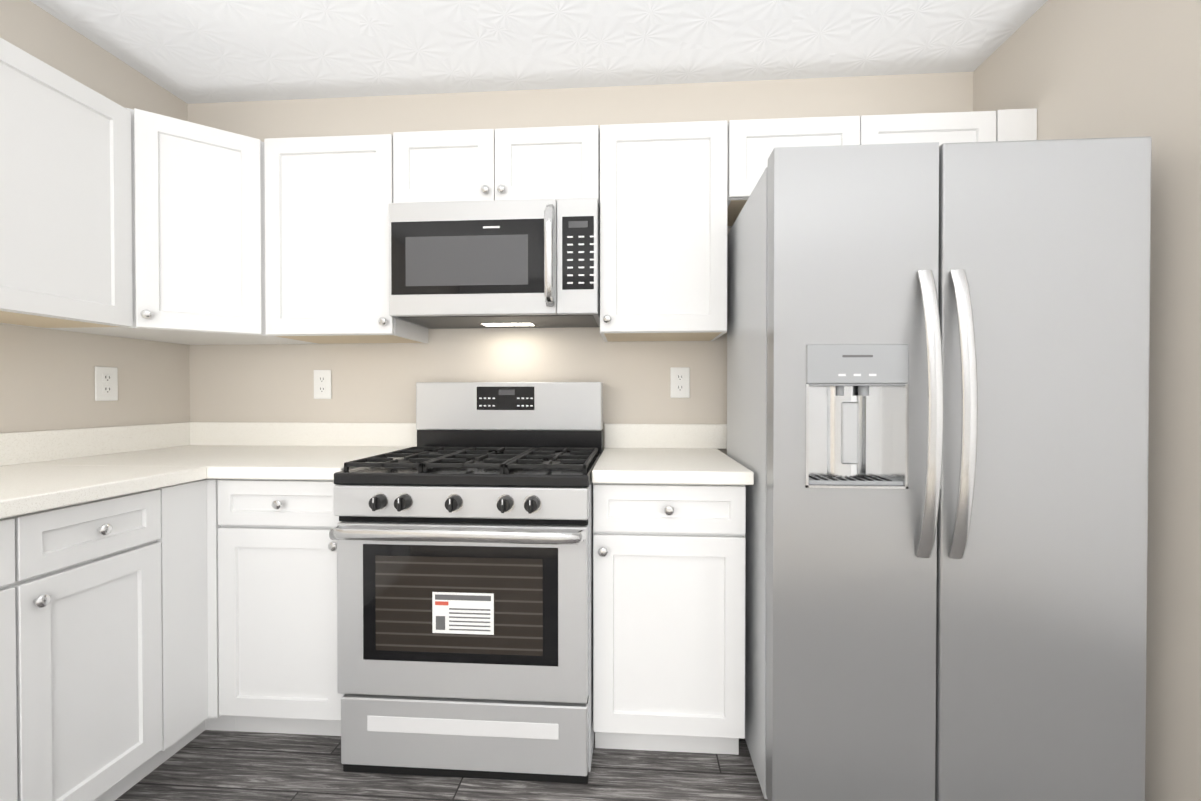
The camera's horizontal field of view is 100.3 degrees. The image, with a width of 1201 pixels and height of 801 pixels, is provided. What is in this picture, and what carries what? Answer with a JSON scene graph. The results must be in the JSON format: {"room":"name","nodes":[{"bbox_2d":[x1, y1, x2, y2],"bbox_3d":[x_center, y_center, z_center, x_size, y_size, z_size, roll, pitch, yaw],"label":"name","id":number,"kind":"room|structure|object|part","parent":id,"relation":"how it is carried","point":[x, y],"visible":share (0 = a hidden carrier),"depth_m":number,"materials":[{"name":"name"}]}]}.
{"room":"kitchen","nodes":[
{"label":"kitchen","id":0,"kind":"room"},
{"bbox_2d":[0,0,189,432],"bbox_3d":[-2.035,-0.087,0.160,0.100,2.440,4.200,0,1,4],"label":"wall","id":1,"kind":"structure","parent":0,"point":[47,379],"depth_m":1.81,"materials":[{"name":"beige paint"}]},
{"bbox_2d":[0,38,132,327],"bbox_3d":[-1.725,-0.601,1.414,0.348,0.720,0.534,0,1,4],"label":"upper cabinet","id":2,"kind":"object","parent":1,"relation":"attached to","point":[65,209],"visible":1,"depth_m":1.47,"materials":[{"name":"white paint"}]},
{"bbox_2d":[95,366,117,400],"bbox_3d":[-1.864,-0.063,1.893,0.008,0.128,0.080,0,1,4],"label":"electrical outlet","id":3,"kind":"object","parent":1,"relation":"attached to","point":[106,383],"visible":1,"depth_m":1.89,"materials":[{"name":"white plastic"}]},
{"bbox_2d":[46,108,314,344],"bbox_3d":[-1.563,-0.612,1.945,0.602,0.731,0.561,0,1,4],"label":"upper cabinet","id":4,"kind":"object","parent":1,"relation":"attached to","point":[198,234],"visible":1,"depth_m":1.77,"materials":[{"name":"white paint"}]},
{"bbox_2d":[115,730,767,800],"bbox_3d":[0.202,1.184,0.023,4.585,0.100,4.400,0,1,4],"label":"floor","id":5,"kind":"structure","parent":0,"point":[212,765],"depth_m":1.48,"materials":[{"name":"grey wood"}]},
{"bbox_2d":[0,479,234,800],"bbox_3d":[-1.586,0.686,1.113,0.668,0.876,2.248,0,1,4],"label":"base cabinet","id":6,"kind":"object","parent":5,"relation":"on","point":[104,679],"visible":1,"depth_m":1.28,"materials":[{"name":"white paint"}]},
{"bbox_2d":[0,422,416,518],"bbox_3d":[-1.370,0.177,1.094,1.100,0.140,2.248,0,1,4],"label":"countertop","id":7,"kind":"structure","parent":6,"relation":"on","point":[45,470],"depth_m":1.73,"materials":[{"name":"stone"}]},
{"bbox_2d":[207,479,343,735],"bbox_3d":[-0.996,0.679,1.873,0.455,0.876,0.653,0,1,4],"label":"base cabinet","id":8,"kind":"object","parent":5,"relation":"on","point":[272,603],"visible":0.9,"depth_m":1.58,"materials":[{"name":"white paint"}]},
{"bbox_2d":[329,382,602,783],"bbox_3d":[-0.391,0.523,1.757,0.758,1.190,0.747,0,1,4],"label":"range","id":9,"kind":"object","parent":5,"relation":"on","point":[461,533],"visible":1,"depth_m":1.47,"materials":[{"name":"grey metal"}]},
{"bbox_2d":[593,483,745,754],"bbox_3d":[0.223,0.680,1.792,0.455,0.876,0.653,0,1,4],"label":"base cabinet","id":10,"kind":"object","parent":5,"relation":"on","point":[668,617],"visible":1,"depth_m":1.50,"materials":[{"name":"white paint"}]},
{"bbox_2d":[592,424,753,484],"bbox_3d":[0.254,0.171,1.786,0.517,0.140,0.653,0,1,4],"label":"countertop","id":11,"kind":"structure","parent":10,"relation":"on","point":[661,454],"depth_m":1.79,"materials":[{"name":"stone"}]},
{"bbox_2d":[727,136,1151,800],"bbox_3d":[0.923,0.230,1.564,0.912,1.780,0.711,0,1,4],"label":"fridge","id":12,"kind":"object","parent":5,"relation":"on","point":[937,400],"visible":1,"depth_m":1.27,"materials":[{"name":"grey metal"}]},
{"bbox_2d":[30,0,1047,103],"bbox_3d":[0.202,-1.355,-0.001,4.585,0.100,4.400,0,1,4],"label":"ceiling","id":13,"kind":"structure","parent":0,"point":[200,51],"depth_m":1.85,"materials":[{"name":"white paint"}]},
{"bbox_2d":[187,72,972,454],"bbox_3d":[-0.219,-0.106,2.194,3.455,2.440,0.100,0,1,4],"label":"wall","id":14,"kind":"structure","parent":0,"point":[275,382],"depth_m":2.15,"materials":[{"name":"beige paint"}]},
{"bbox_2d":[314,370,331,398],"bbox_3d":[-1.223,-0.071,2.204,0.080,0.128,0.008,0,1,4],"label":"electrical outlet","id":15,"kind":"object","parent":14,"relation":"attached to","point":[322,384],"visible":1,"depth_m":2.20,"materials":[{"name":"white plastic"}]},
{"bbox_2d":[264,134,427,343],"bbox_3d":[-1.006,-0.616,2.015,0.496,0.740,0.348,0,1,4],"label":"upper cabinet","id":16,"kind":"object","parent":14,"relation":"attached to","point":[328,199],"visible":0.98,"depth_m":1.88,"materials":[{"name":"white paint"}]},
{"bbox_2d":[393,125,599,207],"bbox_3d":[-0.376,-0.855,1.971,0.762,0.274,0.348,0,1,4],"label":"upper cabinet","id":17,"kind":"object","parent":14,"relation":"attached to","point":[555,162],"visible":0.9,"depth_m":1.82,"materials":[{"name":"white paint"}]},
{"bbox_2d":[389,198,599,328],"bbox_3d":[-0.379,-0.510,1.940,0.758,0.410,0.413,0,1,4],"label":"microwave","id":18,"kind":"object","parent":17,"relation":"attached to","point":[533,263],"visible":1,"depth_m":1.79,"materials":[{"name":"grey metal"}]},
{"bbox_2d":[600,120,727,341],"bbox_3d":[0.233,-0.619,1.933,0.455,0.746,0.348,0,1,4],"label":"upper cabinet","id":19,"kind":"object","parent":14,"relation":"attached to","point":[663,232],"visible":1,"depth_m":1.79,"materials":[{"name":"white paint"}]},
{"bbox_2d":[670,367,689,397],"bbox_3d":[0.334,-0.075,2.101,0.080,0.128,0.008,0,1,4],"label":"electrical outlet","id":20,"kind":"object","parent":14,"relation":"attached to","point":[679,382],"visible":1,"depth_m":2.10,"materials":[{"name":"white plastic"}]},
{"bbox_2d":[727,108,1036,227],"bbox_3d":[0.975,-0.854,1.881,1.028,0.274,0.348,0,1,4],"label":"upper cabinet","id":21,"kind":"object","parent":14,"relation":"attached to","point":[752,143],"depth_m":1.74,"materials":[{"name":"white paint"}]},
{"bbox_3d":[1.416,-0.853,1.722,0.126,0.273,0.040,0,1,4],"label":"wall cabinet filler panel","id":22,"kind":"part","parent":21,"relation":"part of","materials":[{"name":"white wood"}]},
{"bbox_2d":[973,0,1200,800],"bbox_3d":[1.991,-0.100,1.629,1.030,2.440,0.935,0,1,4],"label":"wall","id":23,"kind":"structure","parent":0,"point":[1076,69],"depth_m":1.30,"materials":[{"name":"beige paint"}]}
]}

